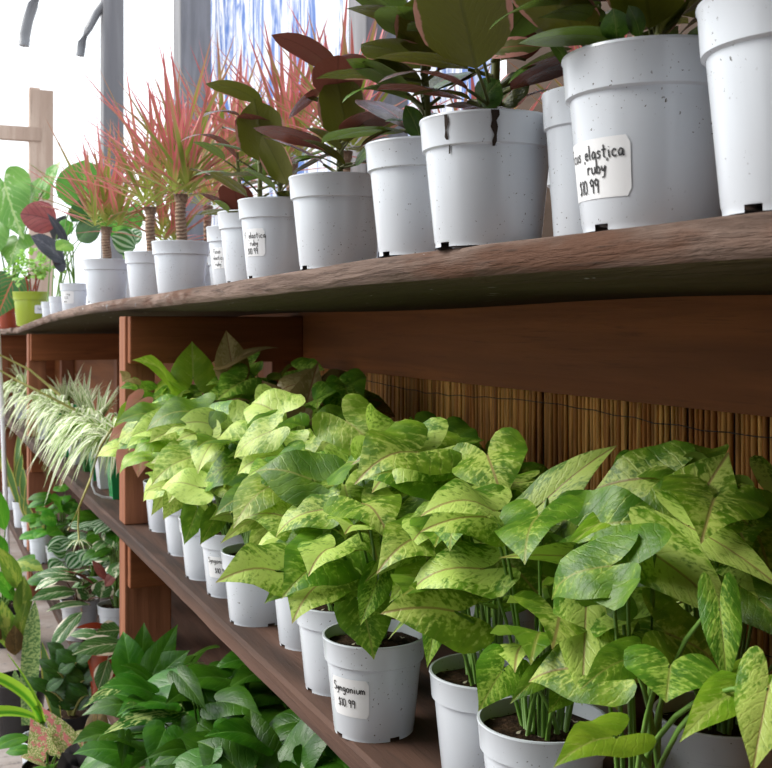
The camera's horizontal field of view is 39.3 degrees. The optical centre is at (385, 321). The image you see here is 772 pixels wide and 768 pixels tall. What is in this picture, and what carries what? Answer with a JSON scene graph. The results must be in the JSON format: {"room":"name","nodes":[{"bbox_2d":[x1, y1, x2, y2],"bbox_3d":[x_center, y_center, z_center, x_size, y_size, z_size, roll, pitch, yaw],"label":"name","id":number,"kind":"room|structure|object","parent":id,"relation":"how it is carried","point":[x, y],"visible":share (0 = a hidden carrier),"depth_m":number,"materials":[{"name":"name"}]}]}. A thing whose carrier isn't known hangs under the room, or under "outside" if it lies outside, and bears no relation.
{"room":"plant shop","nodes":[
{"label":"plant shop","id":0,"kind":"room"},
{"bbox_2d":[12,291,49,325],"bbox_3d":[-1.972,-0.073,6.000,0.200,0.190,0.200,0,0,-24],"label":"pot","id":1,"kind":"object","parent":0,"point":[27,304],"depth_m":5.92,"materials":[{"name":"green plastic"}]},
{"bbox_2d":[0,528,110,767],"bbox_3d":[-4.491,1.460,10.042,28.000,0.001,38.000,0,0,-24],"label":"floor","id":2,"kind":"structure","parent":0,"point":[48,623],"depth_m":4.93,"materials":[{"name":"concrete"}]},
{"bbox_2d":[0,331,9,553],"bbox_3d":[-2.152,0.921,6.100,0.103,1.752,0.024,0,0,0],"label":"pole","id":3,"kind":"object","parent":2,"relation":"on","point":[2,419],"visible":0.39,"depth_m":6.09,"materials":[{"name":"grey metal"}]},
{"bbox_2d":[0,492,44,654],"bbox_3d":[-1.699,1.088,4.843,0.445,0.743,0.492,0,0,-24],"label":"potted plant","id":4,"kind":"object","parent":2,"relation":"on","point":[15,605],"visible":0.94,"depth_m":4.67,"materials":[{"name":"green plant"}]},
{"bbox_2d":[0,597,15,648],"bbox_3d":[-1.733,1.365,4.900,0.200,0.190,0.200,0,0,-24],"label":"pot","id":5,"kind":"object","parent":4,"relation":"on","point":[10,603],"depth_m":4.87,"materials":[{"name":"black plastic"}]},
{"bbox_2d":[0,654,47,763],"bbox_3d":[-1.101,1.198,3.265,0.157,0.524,0.462,0,0,8],"label":"plant","id":6,"kind":"object","parent":2,"relation":"on","point":[37,714],"visible":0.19,"depth_m":3.22,"materials":[{"name":"green plant"}]},
{"bbox_2d":[0,87,52,295],"bbox_3d":[-3.417,-0.310,9.409,0.979,3.540,0.210,0,0,-24],"label":"wooden frame","id":7,"kind":"object","parent":2,"relation":"on","point":[38,134],"visible":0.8,"depth_m":9.48,"materials":[{"name":"beige wood"}]},
{"bbox_2d":[0,601,60,736],"bbox_3d":[-1.254,1.206,3.735,0.205,0.508,0.455,0,0,-24],"label":"potted snake plant","id":8,"kind":"object","parent":2,"relation":"on","point":[31,644],"visible":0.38,"depth_m":3.74,"materials":[{"name":"green plant"}]},
{"bbox_2d":[0,706,83,767],"bbox_3d":[-0.983,1.281,3.172,0.239,0.358,0.310,0,0,40],"label":"potted aglaonema","id":9,"kind":"object","parent":2,"relation":"on","point":[45,746],"visible":0.65,"depth_m":3.09,"materials":[{"name":"green plant"}]},
{"bbox_2d":[22,754,58,767],"bbox_3d":[-0.996,1.385,3.200,0.160,0.150,0.160,0,0,-24],"label":"pot","id":10,"kind":"object","parent":9,"relation":"on","point":[27,764],"depth_m":3.23,"materials":[{"name":"white plastic"}]},
{"bbox_2d":[27,642,93,731],"bbox_3d":[-1.052,1.249,3.540,0.238,0.423,0.315,0,0,-24],"label":"plant","id":11,"kind":"object","parent":2,"relation":"on","point":[69,676],"visible":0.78,"depth_m":3.50,"materials":[{"name":"green plant"}]},
{"bbox_2d":[56,743,86,767],"bbox_3d":[-0.806,1.274,2.877,0.169,0.371,0.210,0,0,-14],"label":"plant","id":12,"kind":"object","parent":2,"relation":"on","point":[68,759],"visible":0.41,"depth_m":2.81,"materials":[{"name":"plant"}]},
{"bbox_2d":[100,0,123,258],"bbox_3d":[-1.928,-0.640,7.600,0.140,4.200,0.140,0,0,-24],"label":"trim","id":13,"kind":"structure","parent":2,"relation":"on","point":[112,16],"depth_m":7.54,"materials":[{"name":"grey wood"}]},
{"bbox_2d":[19,0,38,46],"bbox_3d":[-2.351,-2.704,8.413,0.416,0.814,1.829,0,0,-38],"label":"rib","id":14,"kind":"object","parent":13,"relation":"attached to","point":[32,6],"visible":1,"depth_m":8.97,"materials":[{"name":"grey metal"}]},
{"bbox_2d":[76,0,102,56],"bbox_3d":[-2.029,-2.083,7.550,0.275,0.456,0.060,0,0,0],"label":"rib","id":15,"kind":"object","parent":13,"relation":"attached to","point":[81,45],"visible":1,"depth_m":7.53,"materials":[{"name":"grey metal"}]},
{"bbox_2d":[0,211,771,767],"bbox_3d":[-1.740,0.685,6.123,0.679,1.549,13.400,0,0,-24],"label":"shelving","id":16,"kind":"object","parent":2,"relation":"on","point":[632,338],"visible":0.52,"depth_m":2.04,"materials":[{"name":"brown wood"}]},
{"bbox_2d":[0,436,22,509],"bbox_3d":[-2.429,0.952,6.996,0.158,0.515,0.139,0,0,-36],"label":"potted snake plant","id":17,"kind":"object","parent":16,"relation":"on","point":[18,458],"visible":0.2,"depth_m":6.99,"materials":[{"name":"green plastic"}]},
{"bbox_2d":[0,384,26,417],"bbox_3d":[-2.067,0.475,6.106,0.275,0.260,0.287,0,0,38],"label":"spider plant","id":18,"kind":"object","parent":16,"relation":"on","point":[23,393],"visible":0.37,"depth_m":6.06,"materials":[{"name":"green plant"}]},
{"bbox_2d":[0,271,29,327],"bbox_3d":[-2.200,-0.131,6.285,0.238,0.327,0.362,0,0,-24],"label":"potted caladium","id":19,"kind":"object","parent":16,"relation":"on","point":[7,309],"visible":0.73,"depth_m":6.18,"materials":[{"name":"plant"}]},
{"bbox_2d":[0,308,15,327],"bbox_3d":[-2.240,-0.028,6.400,0.120,0.120,0.120,0,0,-24],"label":"pot","id":20,"kind":"object","parent":19,"relation":"on","point":[7,320],"depth_m":6.36,"materials":[{"name":"ceramic"}]},
{"bbox_2d":[3,374,26,418],"bbox_3d":[-2.375,0.468,6.773,0.265,0.286,0.273,0,0,29],"label":"spider plant","id":21,"kind":"object","parent":16,"relation":"on","point":[10,384],"visible":0.52,"depth_m":6.75,"materials":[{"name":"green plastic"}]},
{"bbox_2d":[7,461,26,527],"bbox_3d":[-2.166,0.959,6.404,0.162,0.503,0.130,0,0,3],"label":"potted snake plant","id":22,"kind":"object","parent":16,"relation":"on","point":[17,513],"visible":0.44,"depth_m":6.38,"materials":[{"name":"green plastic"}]},
{"bbox_2d":[0,388,53,439],"bbox_3d":[-1.858,0.474,5.563,0.279,0.261,0.315,0,0,38],"label":"spider plant","id":23,"kind":"object","parent":16,"relation":"on","point":[31,397],"visible":0.34,"depth_m":5.56,"materials":[{"name":"green plant"}]},
{"bbox_2d":[0,160,61,327],"bbox_3d":[-2.549,-0.523,7.375,0.628,1.143,0.378,0,0,43],"label":"monstera","id":24,"kind":"object","parent":16,"relation":"on","point":[15,193],"visible":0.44,"depth_m":7.35,"materials":[{"name":"plant"}]},
{"bbox_2d":[1,247,68,325],"bbox_3d":[-1.947,-0.196,6.024,0.378,0.438,0.386,0,0,-24],"label":"parsley","id":25,"kind":"object","parent":16,"relation":"on","point":[27,304],"visible":0.89,"depth_m":5.94,"materials":[{"name":"plant"}]},
{"bbox_2d":[9,392,65,451],"bbox_3d":[-1.673,0.474,5.188,0.268,0.266,0.370,0,0,-24],"label":"spider plant","id":26,"kind":"object","parent":16,"relation":"on","point":[61,397],"visible":0.33,"depth_m":5.15,"materials":[{"name":"green plant"}]},
{"bbox_2d":[25,503,51,563],"bbox_3d":[-1.741,1.056,5.450,0.125,0.308,0.125,0,0,8],"label":"potted snake plant","id":27,"kind":"object","parent":16,"relation":"on","point":[37,546],"visible":0.29,"depth_m":5.40,"materials":[{"name":"white plastic"}]},
{"bbox_2d":[0,354,85,464],"bbox_3d":[-1.442,0.363,4.542,0.312,0.483,0.405,0,0,26],"label":"spider plant","id":28,"kind":"object","parent":16,"relation":"on","point":[70,410],"visible":0.42,"depth_m":4.54,"materials":[{"name":"green plant"}]},
{"bbox_2d":[18,400,74,456],"bbox_3d":[-1.510,0.486,4.871,0.285,0.266,0.341,0,0,-24],"label":"spider plant","id":29,"kind":"object","parent":16,"relation":"on","point":[67,402],"visible":0.38,"depth_m":4.83,"materials":[{"name":"green plant"}]},
{"bbox_2d":[20,201,86,310],"bbox_3d":[-1.422,-0.283,4.719,0.284,0.495,0.201,0,0,-41],"label":"potted calathea","id":30,"kind":"object","parent":16,"relation":"on","point":[39,219],"visible":0.86,"depth_m":4.71,"materials":[{"name":"white plastic"}]},
{"bbox_2d":[19,484,93,570],"bbox_3d":[-1.556,1.003,5.139,0.368,0.414,0.355,0,0,37],"label":"philodendron","id":31,"kind":"object","parent":16,"relation":"on","point":[64,504],"visible":0.65,"depth_m":5.13,"materials":[{"name":"green plant"}]},
{"bbox_2d":[45,543,77,570],"bbox_3d":[-1.560,1.139,5.200,0.155,0.142,0.155,0,0,-24],"label":"pot","id":32,"kind":"object","parent":31,"relation":"on","point":[49,554],"depth_m":5.15,"materials":[{"name":"white plastic"}]},
{"bbox_2d":[41,215,73,316],"bbox_3d":[-1.681,-0.277,5.560,0.235,0.556,0.093,0,0,34],"label":"philodendron","id":33,"kind":"object","parent":16,"relation":"on","point":[45,306],"visible":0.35,"depth_m":5.57,"materials":[{"name":"green plant"}]},
{"bbox_2d":[48,365,82,406],"bbox_3d":[-1.742,0.410,5.892,0.234,0.390,0.221,0,0,10],"label":"spider plant","id":34,"kind":"object","parent":16,"relation":"on","point":[62,390],"visible":0.38,"depth_m":5.89,"materials":[{"name":"green plant"}]},
{"bbox_2d":[28,407,109,472],"bbox_3d":[-1.323,0.480,4.374,0.326,0.274,0.323,0,0,33],"label":"spider plant","id":35,"kind":"object","parent":16,"relation":"on","point":[89,411],"visible":0.22,"depth_m":4.36,"materials":[{"name":"green plant"}]},
{"bbox_2d":[31,160,110,313],"bbox_3d":[-1.512,-0.420,5.333,0.346,0.810,0.376,0,0,14],"label":"calathea","id":36,"kind":"object","parent":16,"relation":"on","point":[55,302],"visible":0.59,"depth_m":5.27,"materials":[{"name":"green plant"}]},
{"bbox_2d":[27,410,117,501],"bbox_3d":[-1.213,0.509,4.124,0.293,0.326,0.338,0,0,44],"label":"spider plant","id":37,"kind":"object","parent":16,"relation":"on","point":[65,431],"visible":0.4,"depth_m":4.07,"materials":[{"name":"green plant"}]},
{"bbox_2d":[30,560,115,643],"bbox_3d":[-1.186,1.046,4.083,0.342,0.328,0.405,0,0,-24],"label":"potted stromanthe","id":38,"kind":"object","parent":16,"relation":"on","point":[78,607],"visible":0.88,"depth_m":4.00,"materials":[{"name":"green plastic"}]},
{"bbox_2d":[60,594,99,640],"bbox_3d":[-1.176,1.135,4.150,0.150,0.150,0.150,0,0,-24],"label":"pot","id":39,"kind":"object","parent":38,"relation":"on","point":[89,615],"depth_m":4.10,"materials":[{"name":"grey plastic"}]},
{"bbox_2d":[46,416,116,488],"bbox_3d":[-1.107,0.474,3.941,0.281,0.262,0.323,0,0,-24],"label":"spider plant","id":40,"kind":"object","parent":16,"relation":"on","point":[102,479],"visible":0.41,"depth_m":3.90,"materials":[{"name":"green plant"}]},
{"bbox_2d":[47,521,117,601],"bbox_3d":[-1.218,1.025,4.474,0.304,0.371,0.558,0,0,-1],"label":"potted peperomia","id":41,"kind":"object","parent":16,"relation":"on","point":[57,544],"visible":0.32,"depth_m":4.29,"materials":[{"name":"green plant"}]},
{"bbox_2d":[76,569,109,601],"bbox_3d":[-1.239,1.139,4.600,0.155,0.142,0.155,0,0,-24],"label":"pot","id":42,"kind":"object","parent":41,"relation":"on","point":[86,573],"depth_m":4.56,"materials":[{"name":"white plastic"}]},
{"bbox_2d":[66,369,104,408],"bbox_3d":[-1.476,0.408,5.244,0.210,0.393,0.228,0,0,-34],"label":"spider plant","id":43,"kind":"object","parent":16,"relation":"on","point":[77,394],"visible":0.43,"depth_m":5.22,"materials":[{"name":"green plant"}]},
{"bbox_2d":[55,417,118,551],"bbox_3d":[-0.964,0.519,3.615,0.284,0.383,0.550,0,0,-24],"label":"spider plant","id":44,"kind":"object","parent":16,"relation":"on","point":[110,465],"visible":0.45,"depth_m":3.63,"materials":[{"name":"green plant"}]},
{"bbox_2d":[65,510,118,638],"bbox_3d":[-0.996,0.955,4.114,0.330,0.511,0.360,0,0,40],"label":"philodendron","id":45,"kind":"object","parent":16,"relation":"on","point":[108,609],"visible":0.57,"depth_m":4.04,"materials":[{"name":"green plant"}]},
{"bbox_2d":[97,599,118,638],"bbox_3d":[-1.017,1.139,4.100,0.155,0.142,0.155,0,0,-24],"label":"pot","id":46,"kind":"object","parent":45,"relation":"on","point":[108,609],"depth_m":4.04,"materials":[{"name":"white plastic"}]},
{"bbox_2d":[69,620,118,695],"bbox_3d":[-0.869,1.065,3.408,0.282,0.290,0.344,0,0,-24],"label":"potted stromanthe","id":47,"kind":"object","parent":16,"relation":"on","point":[101,643],"visible":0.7,"depth_m":3.31,"materials":[{"name":"plant"}]},
{"bbox_2d":[88,655,114,695],"bbox_3d":[-0.894,1.135,3.500,0.150,0.150,0.150,0,0,-24],"label":"pot","id":48,"kind":"object","parent":47,"relation":"on","point":[95,660],"depth_m":3.44,"materials":[{"name":"ceramic"}]},
{"bbox_2d":[74,374,118,415],"bbox_3d":[-1.264,0.416,4.745,0.237,0.379,0.213,0,0,-24],"label":"spider plant","id":49,"kind":"object","parent":16,"relation":"on","point":[101,402],"visible":0.42,"depth_m":4.72,"materials":[{"name":"green plant"}]},
{"bbox_2d":[19,116,200,302],"bbox_3d":[-0.941,-0.408,3.780,0.699,0.683,0.602,0,0,-24],"label":"tree","id":50,"kind":"object","parent":16,"relation":"on","point":[106,277],"visible":0.89,"depth_m":3.74,"materials":[{"name":"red plant"}]},
{"bbox_2d":[109,200,142,297],"bbox_3d":[-1.034,-0.280,4.333,0.165,0.456,0.358,0,0,-17],"label":"peperomia","id":51,"kind":"object","parent":16,"relation":"on","point":[122,243],"visible":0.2,"depth_m":4.20,"materials":[{"name":"green plant"}]},
{"bbox_2d":[25,58,245,296],"bbox_3d":[-0.741,-0.456,3.500,0.633,0.773,0.714,0,0,7],"label":"tree","id":52,"kind":"object","parent":16,"relation":"on","point":[141,271],"visible":0.47,"depth_m":3.39,"materials":[{"name":"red plant"}]},
{"bbox_2d":[75,147,219,239],"bbox_3d":[-0.822,-0.384,3.958,0.629,0.637,0.606,0,0,-24],"label":"tree","id":53,"kind":"object","parent":16,"relation":"on","point":[170,230],"visible":0.27,"depth_m":3.91,"materials":[{"name":"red plant"}]},
{"bbox_2d":[80,623,219,718],"bbox_3d":[-0.604,1.004,2.906,0.478,0.413,0.399,0,0,-24],"label":"pothos","id":54,"kind":"object","parent":16,"relation":"on","point":[142,656],"visible":0.23,"depth_m":2.81,"materials":[{"name":"green plant"}]},
{"bbox_2d":[97,342,224,532],"bbox_3d":[-0.623,0.330,3.139,0.411,0.550,0.331,0,0,-24],"label":"potted syngonium","id":55,"kind":"object","parent":16,"relation":"on","point":[192,363],"visible":0.25,"depth_m":3.11,"materials":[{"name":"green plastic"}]},
{"bbox_2d":[143,479,165,532],"bbox_3d":[-0.632,0.534,3.160,0.155,0.142,0.155,0,0,-24],"label":"pot","id":56,"kind":"object","parent":55,"relation":"on","point":[156,522],"depth_m":3.11,"materials":[{"name":"white plastic"}]},
{"bbox_2d":[71,665,261,767],"bbox_3d":[-0.501,1.005,2.502,0.485,0.410,0.522,0,0,-24],"label":"pothos","id":57,"kind":"object","parent":16,"relation":"on","point":[149,727],"visible":0.64,"depth_m":2.46,"materials":[{"name":"green plant"}]},
{"bbox_2d":[70,31,270,293],"bbox_3d":[-0.518,-0.455,3.038,0.733,0.764,0.691,0,0,-24],"label":"tree","id":58,"kind":"object","parent":16,"relation":"on","point":[180,263],"visible":0.83,"depth_m":2.99,"materials":[{"name":"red plant"}]},
{"bbox_2d":[120,410,221,580],"bbox_3d":[-0.456,0.403,2.550,0.330,0.404,0.322,0,0,-24],"label":"potted syngonium","id":59,"kind":"object","parent":16,"relation":"on","point":[153,440],"visible":0.19,"depth_m":2.50,"materials":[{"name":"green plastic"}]},
{"bbox_2d":[178,515,205,580],"bbox_3d":[-0.418,0.534,2.580,0.155,0.142,0.155,0,0,-24],"label":"pot","id":60,"kind":"object","parent":59,"relation":"on","point":[192,549],"depth_m":2.52,"materials":[{"name":"white plastic"}]},
{"bbox_2d":[116,394,253,556],"bbox_3d":[-0.486,0.398,2.805,0.412,0.413,0.329,0,0,-24],"label":"potted syngonium","id":61,"kind":"object","parent":16,"relation":"on","point":[132,415],"visible":0.09,"depth_m":2.79,"materials":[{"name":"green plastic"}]},
{"bbox_2d":[162,496,215,556],"bbox_3d":[-0.513,0.534,2.840,0.155,0.142,0.155,0,0,-24],"label":"pot","id":62,"kind":"object","parent":61,"relation":"on","point":[173,535],"depth_m":2.79,"materials":[{"name":"white plastic"}]},
{"bbox_2d":[120,93,272,285],"bbox_3d":[-0.685,-0.462,4.120,0.640,0.798,0.654,0,0,28],"label":"tree","id":63,"kind":"object","parent":16,"relation":"on","point":[207,222],"visible":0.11,"depth_m":4.08,"materials":[{"name":"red plant"}]},
{"bbox_2d":[145,404,250,598],"bbox_3d":[-0.365,0.395,2.356,0.290,0.421,0.292,0,0,20],"label":"potted syngonium","id":64,"kind":"object","parent":16,"relation":"on","point":[174,457],"visible":0.34,"depth_m":2.33,"materials":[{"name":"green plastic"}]},
{"bbox_2d":[199,529,243,598],"bbox_3d":[-0.341,0.534,2.420,0.155,0.142,0.155,0,0,-24],"label":"pot","id":65,"kind":"object","parent":64,"relation":"on","point":[212,547],"depth_m":2.36,"materials":[{"name":"white plastic"}]},
{"bbox_2d":[147,384,286,626],"bbox_3d":[-0.292,0.365,2.126,0.337,0.480,0.382,0,0,-24],"label":"potted syngonium","id":66,"kind":"object","parent":16,"relation":"on","point":[211,427],"visible":0.35,"depth_m":2.14,"materials":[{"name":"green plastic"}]},
{"bbox_2d":[221,543,277,626],"bbox_3d":[-0.259,0.534,2.200,0.155,0.142,0.155,0,0,-24],"label":"pot","id":67,"kind":"object","parent":66,"relation":"on","point":[246,606],"depth_m":2.14,"materials":[{"name":"white plastic"}]},
{"bbox_2d":[110,34,332,284],"bbox_3d":[-0.538,-0.508,3.570,0.748,0.876,0.698,0,0,30],"label":"tree","id":68,"kind":"object","parent":16,"relation":"on","point":[239,110],"visible":0.18,"depth_m":3.49,"materials":[{"name":"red plant"}]},
{"bbox_2d":[189,142,267,284],"bbox_3d":[-0.343,-0.245,2.608,0.262,0.334,0.262,0,0,-13],"label":"rubber plant","id":69,"kind":"object","parent":16,"relation":"on","point":[230,197],"visible":0.42,"depth_m":2.58,"materials":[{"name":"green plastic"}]},
{"bbox_2d":[177,651,289,723],"bbox_3d":[-0.288,1.009,2.742,0.566,0.402,0.613,0,0,-24],"label":"pothos","id":70,"kind":"object","parent":16,"relation":"on","point":[231,670],"visible":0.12,"depth_m":2.68,"materials":[{"name":"green plant"}]},
{"bbox_2d":[182,134,288,282],"bbox_3d":[-0.303,-0.258,2.293,0.326,0.354,0.254,0,0,-24],"label":"rubber plant","id":71,"kind":"object","parent":16,"relation":"on","point":[229,224],"visible":0.45,"depth_m":2.26,"materials":[{"name":"red plant"}]},
{"bbox_2d":[160,708,333,767],"bbox_3d":[-0.330,1.006,2.209,0.618,0.409,0.606,0,0,-39],"label":"pothos","id":72,"kind":"object","parent":16,"relation":"on","point":[302,748],"visible":0.82,"depth_m":2.24,"materials":[{"name":"green plant"}]},
{"bbox_2d":[151,709,349,767],"bbox_3d":[-0.151,1.006,2.264,0.694,0.407,0.612,0,0,-24],"label":"pothos","id":73,"kind":"object","parent":16,"relation":"on","point":[238,730],"visible":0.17,"depth_m":2.28,"materials":[{"name":"green plant"}]},
{"bbox_2d":[206,331,324,403],"bbox_3d":[-0.327,0.314,3.021,0.395,0.583,0.353,0,0,-24],"label":"potted syngonium","id":74,"kind":"object","parent":16,"relation":"on","point":[235,378],"visible":0.35,"depth_m":2.99,"materials":[{"name":"green plant"}]},
{"bbox_2d":[168,16,377,190],"bbox_3d":[-0.266,-0.495,3.142,0.693,0.842,0.632,0,0,12],"label":"tree","id":75,"kind":"object","parent":16,"relation":"on","point":[275,79],"visible":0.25,"depth_m":3.07,"materials":[{"name":"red plant"}]},
{"bbox_2d":[203,80,347,278],"bbox_3d":[-0.213,-0.266,2.078,0.293,0.367,0.274,0,0,-24],"label":"rubber plant","id":76,"kind":"object","parent":16,"relation":"on","point":[268,222],"visible":0.7,"depth_m":2.03,"materials":[{"name":"white plastic"}]},
{"bbox_2d":[204,388,357,651],"bbox_3d":[-0.157,0.367,2.000,0.328,0.475,0.374,0,0,-24],"label":"potted syngonium","id":77,"kind":"object","parent":16,"relation":"on","point":[224,470],"visible":0.07,"depth_m":2.04,"materials":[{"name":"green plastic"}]},
{"bbox_2d":[275,569,301,651],"bbox_3d":[-0.142,0.534,2.040,0.155,0.142,0.155,0,0,-24],"label":"pot","id":78,"kind":"object","parent":77,"relation":"on","point":[289,633],"depth_m":1.99,"materials":[{"name":"white plastic"}]},
{"bbox_2d":[216,403,426,742],"bbox_3d":[-0.062,0.363,1.588,0.337,0.484,0.346,0,0,18],"label":"potted syngonium","id":79,"kind":"object","parent":16,"relation":"on","point":[374,675],"visible":0.84,"depth_m":1.55,"materials":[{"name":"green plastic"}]},
{"bbox_2d":[322,619,423,742],"bbox_3d":[-0.018,0.534,1.610,0.155,0.142,0.155,0,0,-24],"label":"pot","id":80,"kind":"object","parent":79,"relation":"on","point":[374,700],"depth_m":1.55,"materials":[{"name":"white plastic"}]},
{"bbox_2d":[261,363,394,430],"bbox_3d":[-0.160,0.353,2.698,0.361,0.504,0.356,0,0,37],"label":"potted syngonium","id":81,"kind":"object","parent":16,"relation":"on","point":[318,391],"visible":0.34,"depth_m":2.70,"materials":[{"name":"green plant"}]},
{"bbox_2d":[233,393,428,696],"bbox_3d":[-0.093,0.361,1.742,0.356,0.489,0.287,0,0,14],"label":"potted syngonium","id":82,"kind":"object","parent":16,"relation":"on","point":[259,445],"visible":0.22,"depth_m":1.74,"materials":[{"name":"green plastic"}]},
{"bbox_2d":[296,609,337,696],"bbox_3d":[-0.075,0.534,1.800,0.155,0.142,0.155,0,0,-24],"label":"pot","id":83,"kind":"object","parent":82,"relation":"on","point":[312,623],"depth_m":1.75,"materials":[{"name":"white plastic"}]},
{"bbox_2d":[254,32,419,269],"bbox_3d":[-0.092,-0.278,1.769,0.274,0.384,0.248,0,0,-24],"label":"rubber plant","id":84,"kind":"object","parent":16,"relation":"on","point":[334,215],"visible":0.8,"depth_m":1.74,"materials":[{"name":"green plant"}]},
{"bbox_2d":[256,0,464,171],"bbox_3d":[-0.045,-0.473,2.719,0.587,0.790,0.690,0,0,-24],"label":"tree","id":85,"kind":"object","parent":16,"relation":"on","point":[347,153],"visible":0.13,"depth_m":2.69,"materials":[{"name":"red plant"}]},
{"bbox_2d":[312,404,436,600],"bbox_3d":[-0.028,0.397,2.402,0.378,0.417,0.346,0,0,-24],"label":"potted syngonium","id":86,"kind":"object","parent":16,"relation":"on","point":[422,416],"visible":0.02,"depth_m":2.40,"materials":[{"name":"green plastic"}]},
{"bbox_2d":[316,0,507,257],"bbox_3d":[0.040,-0.276,1.477,0.256,0.375,0.271,0,0,-24],"label":"rubber plant","id":87,"kind":"object","parent":16,"relation":"on","point":[397,166],"visible":0.63,"depth_m":1.43,"materials":[{"name":"green plant"}]},
{"bbox_2d":[352,417,555,767],"bbox_3d":[0.097,0.366,1.432,0.287,0.479,0.376,0,0,-4],"label":"potted syngonium","id":88,"kind":"object","parent":16,"relation":"on","point":[415,458],"visible":0.48,"depth_m":1.37,"materials":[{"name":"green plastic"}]},
{"bbox_2d":[429,652,529,767],"bbox_3d":[0.135,0.534,1.440,0.155,0.142,0.155,0,0,-24],"label":"pot","id":89,"kind":"object","parent":88,"relation":"on","point":[454,693],"depth_m":1.39,"materials":[{"name":"white plastic"}]},
{"bbox_2d":[431,416,489,612],"bbox_3d":[0.110,0.395,2.103,0.368,0.421,0.344,0,0,12],"label":"potted syngonium","id":90,"kind":"object","parent":16,"relation":"on","point":[457,425],"visible":0.06,"depth_m":2.10,"materials":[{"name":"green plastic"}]},
{"bbox_2d":[374,0,571,249],"bbox_3d":[0.124,-0.275,1.276,0.278,0.374,0.306,0,0,-2],"label":"rubber plant","id":91,"kind":"object","parent":16,"relation":"on","point":[487,163],"visible":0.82,"depth_m":1.23,"materials":[{"name":"green plant"}]},
{"bbox_2d":[425,462,547,658],"bbox_3d":[0.212,0.421,1.822,0.306,0.367,0.398,0,0,28],"label":"potted syngonium","id":92,"kind":"object","parent":16,"relation":"on","point":[526,618],"visible":0.02,"depth_m":1.80,"materials":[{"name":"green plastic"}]},
{"bbox_2d":[470,605,538,658],"bbox_3d":[0.205,0.534,1.860,0.155,0.142,0.155,0,0,-24],"label":"pot","id":93,"kind":"object","parent":92,"relation":"on","point":[526,618],"depth_m":1.79,"materials":[{"name":"white plastic"}]},
{"bbox_2d":[381,445,679,767],"bbox_3d":[0.201,0.383,1.270,0.298,0.443,0.369,0,0,43],"label":"potted syngonium","id":94,"kind":"object","parent":16,"relation":"on","point":[528,728],"visible":0.76,"depth_m":1.24,"materials":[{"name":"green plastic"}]},
{"bbox_2d":[477,695,605,767],"bbox_3d":[0.184,0.534,1.265,0.155,0.142,0.155,0,0,-24],"label":"pot","id":95,"kind":"object","parent":94,"relation":"on","point":[510,736],"depth_m":1.24,"materials":[{"name":"white plastic"}]},
{"bbox_2d":[489,0,688,235],"bbox_3d":[0.229,-0.286,1.197,0.294,0.395,0.282,0,0,-7],"label":"rubber plant","id":96,"kind":"object","parent":16,"relation":"on","point":[546,15],"visible":0.3,"depth_m":1.17,"materials":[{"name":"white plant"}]},
{"bbox_2d":[478,502,723,734],"bbox_3d":[0.282,0.426,1.594,0.361,0.358,0.381,0,0,-41],"label":"potted syngonium","id":97,"kind":"object","parent":16,"relation":"on","point":[559,531],"visible":0.06,"depth_m":1.58,"materials":[{"name":"green plant"}]},
{"bbox_2d":[538,627,627,734],"bbox_3d":[0.306,0.534,1.620,0.155,0.142,0.155,0,0,-24],"label":"pot","id":98,"kind":"object","parent":97,"relation":"on","point":[604,708],"depth_m":1.56,"materials":[{"name":"white plastic"}]},
{"bbox_2d":[518,0,721,232],"bbox_3d":[0.257,-0.288,1.064,0.283,0.402,0.235,0,0,-24],"label":"rubber plant","id":99,"kind":"object","parent":16,"relation":"on","point":[639,105],"visible":0.84,"depth_m":1.00,"materials":[{"name":"white plastic"}]},
{"bbox_2d":[529,506,771,767],"bbox_3d":[0.248,0.400,1.024,0.208,0.411,0.328,0,0,0],"label":"potted syngonium","id":100,"kind":"object","parent":16,"relation":"on","point":[606,569],"visible":0.99,"depth_m":1.03,"materials":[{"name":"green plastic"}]},
{"bbox_2d":[596,440,771,767],"bbox_3d":[0.358,0.377,1.243,0.334,0.457,0.315,0,0,45],"label":"potted syngonium","id":101,"kind":"object","parent":16,"relation":"on","point":[696,489],"visible":0.52,"depth_m":1.21,"materials":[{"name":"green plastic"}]},
{"bbox_2d":[653,691,771,767],"bbox_3d":[0.396,0.534,1.280,0.155,0.142,0.155,0,0,-24],"label":"pot","id":102,"kind":"object","parent":101,"relation":"on","point":[719,745],"depth_m":1.23,"materials":[{"name":"white plastic"}]},
{"bbox_2d":[695,0,771,215],"bbox_3d":[0.347,-0.286,0.869,0.249,0.402,0.236,0,0,32],"label":"rubber plant","id":103,"kind":"object","parent":16,"relation":"on","point":[735,36],"visible":0.93,"depth_m":0.83,"materials":[{"name":"green plant"}]},
{"bbox_2d":[59,283,86,310],"bbox_3d":[-1.387,-0.103,4.800,0.125,0.135,0.125,0,0,-24],"label":"pot","id":104,"kind":"object","parent":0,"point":[73,295],"depth_m":4.75,"materials":[{"name":"white plastic"}]},
{"bbox_2d":[211,0,697,237],"bbox_3d":[0.660,-0.490,2.209,0.072,3.900,9.494,0,0,-24],"label":"window","id":105,"kind":"structure","parent":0,"point":[228,17],"depth_m":4.71,"materials":[{"name":"clear glass"}]},
{"bbox_2d":[173,0,210,240],"bbox_3d":[-1.006,-0.640,5.600,0.160,4.200,0.160,0,0,-24],"label":"trim","id":106,"kind":"structure","parent":105,"relation":"attached to","point":[191,18],"depth_m":5.53,"materials":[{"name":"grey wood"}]},
{"bbox_2d":[349,0,407,257],"bbox_3d":[-0.025,-0.640,3.400,0.145,4.200,0.145,0,0,-24],"label":"trim","id":107,"kind":"structure","parent":105,"relation":"attached to","point":[361,24],"depth_m":3.35,"materials":[{"name":"grey wood"}]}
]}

